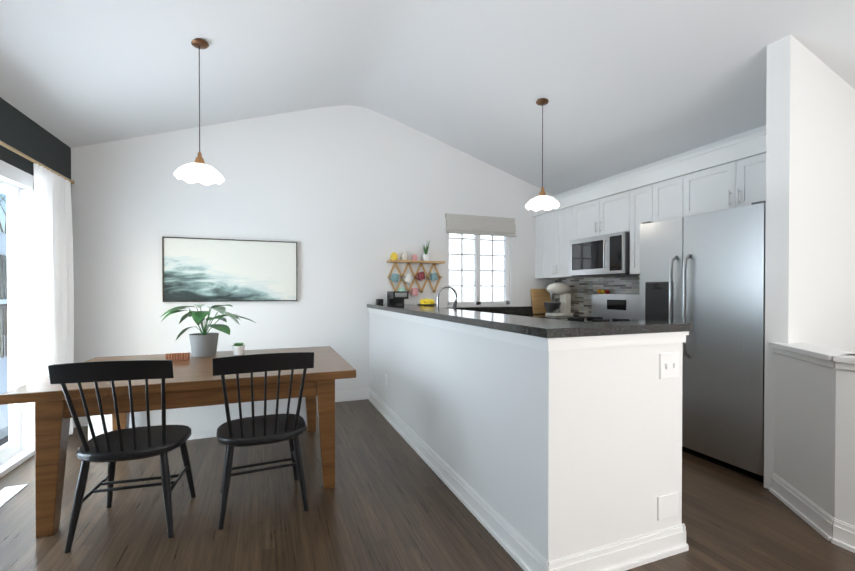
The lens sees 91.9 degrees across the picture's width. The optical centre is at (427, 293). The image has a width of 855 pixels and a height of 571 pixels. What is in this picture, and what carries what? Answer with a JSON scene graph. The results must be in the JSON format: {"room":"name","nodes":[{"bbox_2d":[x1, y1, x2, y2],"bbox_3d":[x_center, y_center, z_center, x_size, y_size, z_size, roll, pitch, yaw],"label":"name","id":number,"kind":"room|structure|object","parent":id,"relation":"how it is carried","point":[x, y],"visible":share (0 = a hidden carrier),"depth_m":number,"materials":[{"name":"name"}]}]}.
{"room":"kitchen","nodes":[
{"label":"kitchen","id":0,"kind":"room"},
{"bbox_2d":[0,97,70,179],"bbox_3d":[-1.860,-0.543,0.013,0.150,3.550,7.890,0,1,-21],"label":"wall","id":1,"kind":"structure","parent":0,"point":[23,133],"depth_m":3.06,"materials":[{"name":"grey paint"}]},
{"bbox_2d":[0,160,34,477],"bbox_3d":[-2.709,0.168,2.259,0.152,2.090,1.920,0,1,-21],"label":"window","id":2,"kind":"structure","parent":1,"relation":"in","point":[17,190],"depth_m":3.05,"materials":[{"name":"white glass"}]},
{"bbox_2d":[0,141,74,183],"bbox_3d":[-2.613,-0.948,2.324,0.104,0.040,2.618,0,1,-21],"label":"curtain rod","id":3,"kind":"object","parent":1,"relation":"attached to","point":[5,145],"visible":0.69,"depth_m":2.92,"materials":[{"name":"gold metal"}]},
{"bbox_2d":[33,163,73,434],"bbox_3d":[-2.927,0.116,3.243,0.073,2.116,0.555,0,1,-21],"label":"sheer curtain","id":4,"kind":"object","parent":3,"relation":"hanging from","point":[53,311],"visible":0.83,"depth_m":3.16,"materials":[{"name":"white fabric"}]},
{"bbox_2d":[71,105,553,390],"bbox_3d":[-0.769,-0.583,4.740,5.580,3.550,0.150,0,1,-21],"label":"wall","id":5,"kind":"structure","parent":0,"point":[349,199],"depth_m":4.40,"materials":[{"name":"white paint"}]},
{"bbox_2d":[162,237,296,301],"bbox_3d":[-1.962,-0.236,4.181,1.230,0.625,0.037,0,1,-21],"label":"painting","id":6,"kind":"object","parent":5,"relation":"attached to","point":[209,270],"visible":0.92,"depth_m":4.16,"materials":[{"name":"fabric"}]},
{"bbox_2d":[387,240,444,295],"bbox_3d":[-0.130,-0.310,4.835,0.680,0.659,0.130,0,1,-21],"label":"shelf","id":7,"kind":"object","parent":5,"relation":"attached to","point":[405,257],"visible":0.96,"depth_m":4.83,"materials":[{"name":"brown wood"}]},
{"bbox_2d":[73,388,854,552],"bbox_3d":[0.304,1.166,0.941,4.545,0.115,7.740,0,1,-21],"label":"baseboard","id":8,"kind":"structure","parent":5,"relation":"attached to","point":[824,524],"depth_m":2.21,"materials":[{"name":"white wood"}]},
{"bbox_2d":[446,233,512,306],"bbox_3d":[0.651,-0.388,5.256,0.940,1.090,0.130,0,1,-21],"label":"kitchen window","id":9,"kind":"structure","parent":5,"relation":"in","point":[477,270],"depth_m":5.27,"materials":[{"name":"white plastic"}]},
{"bbox_2d":[445,213,516,236],"bbox_3d":[0.680,-0.855,5.174,0.970,0.244,0.070,0,1,-21],"label":"roman shade","id":10,"kind":"object","parent":5,"relation":"attached to","point":[476,225],"visible":1,"depth_m":5.16,"materials":[{"name":"fabric"}]},
{"bbox_2d":[0,399,854,570],"bbox_3d":[0.647,1.248,1.073,5.580,0.050,8.040,0,1,-21],"label":"floor","id":11,"kind":"structure","parent":0,"point":[390,501],"depth_m":2.21,"materials":[{"name":"brown wood"}]},
{"bbox_2d":[0,484,27,506],"bbox_3d":[-2.522,1.207,2.446,0.110,0.008,0.320,0,1,-21],"label":"floor vent","id":12,"kind":"object","parent":11,"relation":"in","point":[7,494],"visible":1,"depth_m":2.50,"materials":[{"name":"white plastic"}]},
{"bbox_2d":[48,360,195,552],"bbox_3d":[-1.533,0.761,2.158,0.493,0.909,0.538,0,1,-16],"label":"chair","id":13,"kind":"object","parent":11,"relation":"on","point":[111,448],"visible":1,"depth_m":2.00,"materials":[{"name":"black wood"}]},
{"bbox_2d":[0,346,355,537],"bbox_3d":[-1.471,0.843,2.858,1.730,0.730,1.200,0,1,-21],"label":"dining table","id":14,"kind":"object","parent":11,"relation":"on","point":[194,382],"visible":0.71,"depth_m":2.29,"materials":[{"name":"brown wood"}]},
{"bbox_2d":[165,352,189,360],"bbox_3d":[-1.788,0.450,2.957,0.149,0.051,0.034,0,1,-21],"label":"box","id":15,"kind":"object","parent":14,"relation":"on","point":[177,356],"visible":0.88,"depth_m":2.95,"materials":[{"name":"brown wood"}]},
{"bbox_2d":[161,304,253,356],"bbox_3d":[-1.677,0.273,3.221,0.644,0.402,0.632,0,1,-21],"label":"plant","id":16,"kind":"object","parent":14,"relation":"on","point":[204,343],"visible":1,"depth_m":3.12,"materials":[{"name":"green plant"}]},
{"bbox_2d":[232,342,244,354],"bbox_3d":[-1.479,0.427,3.238,0.096,0.093,0.096,0,1,-21],"label":"plant","id":17,"kind":"object","parent":14,"relation":"on","point":[238,348],"visible":1,"depth_m":3.21,"materials":[{"name":"white ceramic"}]},
{"bbox_2d":[88,397,306,440],"bbox_3d":[-1.862,0.972,3.583,1.720,0.460,0.370,0,1,-21],"label":"bench","id":18,"kind":"object","parent":11,"relation":"on","point":[201,422],"visible":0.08,"depth_m":3.42,"materials":[{"name":"white"}]},
{"bbox_2d":[212,352,313,529],"bbox_3d":[-0.942,0.759,2.369,0.493,0.909,0.538,0,1,-25],"label":"chair","id":19,"kind":"object","parent":11,"relation":"on","point":[264,429],"visible":1,"depth_m":2.21,"materials":[{"name":"black wood"}]},
{"bbox_2d":[448,277,585,318],"bbox_3d":[1.012,0.494,5.020,1.710,1.390,0.617,0,1,-21],"label":"base cabinet","id":20,"kind":"object","parent":11,"relation":"on","point":[582,290],"depth_m":5.21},
{"bbox_2d":[531,289,550,313],"bbox_3d":[1.515,0.098,5.492,0.300,0.328,0.072,0,1,-21],"label":"cutting board","id":21,"kind":"object","parent":20,"relation":"on","point":[539,297],"visible":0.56,"depth_m":5.47,"materials":[{"name":"brown wood"}]},
{"bbox_2d":[544,283,572,315],"bbox_3d":[1.601,0.066,5.074,0.362,0.405,0.202,0,1,-21],"label":"stand mixer","id":22,"kind":"object","parent":20,"relation":"on","point":[563,305],"visible":1,"depth_m":5.02,"materials":[{"name":"white metal"}]},
{"bbox_2d":[367,304,692,570],"bbox_3d":[0.289,0.665,3.329,0.845,1.078,3.257,0,1,-21],"label":"wall","id":23,"kind":"structure","parent":11,"relation":"on","point":[540,444],"depth_m":1.90,"materials":[{"name":"white paint"}]},
{"bbox_2d":[376,299,382,303],"bbox_3d":[-0.536,0.086,4.626,0.070,0.056,0.080,0,1,-21],"label":"speaker","id":24,"kind":"object","parent":23,"relation":"on","point":[379,301],"visible":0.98,"depth_m":4.59},
{"bbox_2d":[387,291,408,304],"bbox_3d":[-0.324,0.123,4.492,0.170,0.300,0.244,0,1,-21],"label":"coffee maker","id":25,"kind":"object","parent":23,"relation":"on","point":[396,297],"visible":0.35,"depth_m":4.41,"materials":[{"name":"black plastic"}]},
{"bbox_2d":[417,299,436,306],"bbox_3d":[-0.006,0.161,4.434,0.220,0.224,0.220,0,1,-21],"label":"bowl","id":26,"kind":"object","parent":23,"relation":"on","point":[427,302],"visible":0.69,"depth_m":4.40,"materials":[{"name":"ceramic"}]},
{"bbox_2d":[437,286,457,308],"bbox_3d":[0.180,0.101,3.824,0.231,0.354,0.092,0,1,-21],"label":"kitchen faucet","id":27,"kind":"object","parent":23,"relation":"on","point":[456,296],"visible":0.56,"depth_m":3.84,"materials":[{"name":"silver metal"}]},
{"bbox_2d":[657,492,678,520],"bbox_3d":[1.128,0.995,1.938,0.130,0.110,0.008,0,1,-21],"label":"electrical outlet cover","id":28,"kind":"object","parent":23,"relation":"attached to","point":[667,505],"visible":1,"depth_m":1.93,"materials":[{"name":"white plastic"}]},
{"bbox_2d":[660,352,678,378],"bbox_3d":[1.134,0.336,1.931,0.120,0.120,0.014,0,1,-21],"label":"switch plate","id":29,"kind":"object","parent":23,"relation":"attached to","point":[669,365],"visible":1,"depth_m":1.93,"materials":[{"name":"white plastic"}]},
{"bbox_2d":[556,294,639,321],"bbox_3d":[1.800,0.600,4.405,0.691,1.190,0.746,0,1,-21],"label":"range","id":30,"kind":"object","parent":11,"relation":"on","point":[613,307],"visible":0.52,"depth_m":4.49,"materials":[{"name":"silver metal"}]},
{"bbox_2d":[597,289,608,293],"bbox_3d":[2.008,-0.026,4.724,0.054,0.054,0.168,0,1,-21],"label":"fruit","id":31,"kind":"object","parent":30,"relation":"on","point":[599,291],"visible":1,"depth_m":4.71,"materials":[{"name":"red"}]},
{"bbox_2d":[639,201,765,482],"bbox_3d":[2.234,0.308,3.135,0.772,1.795,0.927,0,1,-21],"label":"fridge","id":32,"kind":"object","parent":11,"relation":"on","point":[704,273],"visible":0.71,"depth_m":2.85,"materials":[{"name":"grey metal"}]},
{"bbox_2d":[0,0,854,194],"bbox_3d":[0.647,-1.775,1.048,5.680,1.104,8.080,0,1,-21],"label":"ceiling","id":33,"kind":"structure","parent":0,"point":[621,86],"depth_m":3.13,"materials":[{"name":"white paint"}]},
{"bbox_2d":[174,38,223,184],"bbox_3d":[-1.551,-1.241,2.811,0.298,0.935,0.298,0,1,-21],"label":"dining pendant light","id":34,"kind":"object","parent":33,"relation":"hanging from","point":[199,170],"visible":0.96,"depth_m":2.80,"materials":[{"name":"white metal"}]},
{"bbox_2d":[525,98,559,210],"bbox_3d":[1.035,-1.252,3.720,0.298,0.963,0.298,0,1,-21],"label":"pendant light","id":35,"kind":"object","parent":33,"relation":"hanging from","point":[542,200],"visible":1,"depth_m":3.71,"materials":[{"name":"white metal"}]},
{"bbox_2d":[603,275,639,293],"bbox_3d":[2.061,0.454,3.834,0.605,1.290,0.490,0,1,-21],"label":"backsplash","id":36,"kind":"structure","parent":0,"point":[615,284],"depth_m":4.52,"materials":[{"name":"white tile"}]},
{"bbox_2d":[554,125,765,301],"bbox_3d":[3.208,-0.560,1.963,0.150,3.550,7.890,0,1,-21],"label":"wall","id":37,"kind":"structure","parent":0,"point":[725,140],"depth_m":3.96,"materials":[{"name":"white paint"}]},
{"bbox_2d":[540,194,583,277],"bbox_3d":[1.732,-0.686,5.126,0.327,0.970,0.625,0,1,-21],"label":"upper cabinet","id":38,"kind":"object","parent":37,"relation":"attached to","point":[555,224],"depth_m":5.06,"materials":[{"name":"white wood"}]},
{"bbox_2d":[572,175,627,239],"bbox_3d":[1.986,-0.893,4.464,0.327,0.545,0.790,0,1,-21],"label":"upper cabinet","id":39,"kind":"object","parent":37,"relation":"attached to","point":[602,208],"depth_m":4.37,"materials":[{"name":"white wood"}]},
{"bbox_2d":[570,232,639,276],"bbox_3d":[1.933,-0.402,4.447,0.440,0.417,0.764,0,1,-21],"label":"microwave","id":40,"kind":"object","parent":39,"relation":"attached to","point":[606,255],"visible":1,"depth_m":4.30,"materials":[{"name":"grey metal"}]},
{"bbox_2d":[628,168,647,273],"bbox_3d":[2.174,-0.677,3.978,0.327,0.970,0.255,0,1,-21],"label":"upper cabinet","id":41,"kind":"object","parent":37,"relation":"attached to","point":[637,181],"depth_m":3.96,"materials":[{"name":"white wood"}]},
{"bbox_2d":[648,159,675,221],"bbox_3d":[2.284,-0.899,3.690,0.327,0.520,0.357,0,1,-21],"label":"upper cabinet","id":42,"kind":"object","parent":37,"relation":"attached to","point":[659,176],"depth_m":3.72,"materials":[{"name":"white wood"}]},
{"bbox_2d":[672,130,765,218],"bbox_3d":[2.471,-0.895,3.205,0.327,0.520,0.912,0,1,-21],"label":"upper cabinet","id":43,"kind":"object","parent":37,"relation":"attached to","point":[730,175],"depth_m":3.22,"materials":[{"name":"white wood"}]},
{"bbox_2d":[764,34,854,488],"bbox_3d":[2.471,-0.566,2.647,0.735,3.550,0.125,0,1,-21],"label":"wall","id":44,"kind":"structure","parent":0,"point":[810,214],"depth_m":2.55,"materials":[{"name":"white paint"}]},
{"bbox_2d":[774,353,854,525],"bbox_3d":[2.877,0.787,0.302,0.411,0.885,4.705,0,1,-21],"label":"wall","id":45,"kind":"structure","parent":0,"point":[814,432],"depth_m":2.15,"materials":[{"name":"white paint"}]},
{"bbox_2d":[769,342,854,370],"bbox_3d":[2.871,0.347,0.304,0.464,0.065,4.721,0,1,-21],"label":"trim","id":46,"kind":"structure","parent":45,"relation":"on","point":[830,357],"depth_m":2.16,"materials":[{"name":"white wood"}]},
{"label":"outside","id":47,"kind":"structure","parent":0,"visible":0},
{"bbox_2d":[449,233,503,301],"bbox_3d":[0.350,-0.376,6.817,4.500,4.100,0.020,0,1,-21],"label":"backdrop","id":48,"kind":"structure","parent":47,"point":[483,267],"depth_m":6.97,"materials":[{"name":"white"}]},
{"bbox_3d":[-22.149,1.447,-0.593,38.170,0.180,65.000,0,1,-21],"label":"snowy ground","id":49,"kind":"structure","parent":47,"visible":0},
{"bbox_2d":[0,231,6,299],"bbox_3d":[-13.991,-0.575,7.887,6.500,3.720,9.800,0,1,-21],"label":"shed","id":50,"kind":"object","parent":49,"relation":"on","point":[4,271],"depth_m":12.40,"materials":[{"name":"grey wood"}]},
{"bbox_2d":[0,194,6,232],"bbox_3d":[-23.105,-4.661,10.102,13.822,11.915,22.392,0,1,-21],"label":"tree","id":51,"kind":"object","parent":49,"relation":"on","point":[5,215],"depth_m":20.43,"materials":[{"name":"grey plant"}]},
{"bbox_2d":[0,299,8,445],"bbox_3d":[-5.197,0.716,4.853,2.608,1.190,12.000,0,1,-21],"label":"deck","id":52,"kind":"object","parent":49,"relation":"on","point":[4,414],"depth_m":6.20,"materials":[{"name":"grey wood"}]}
]}

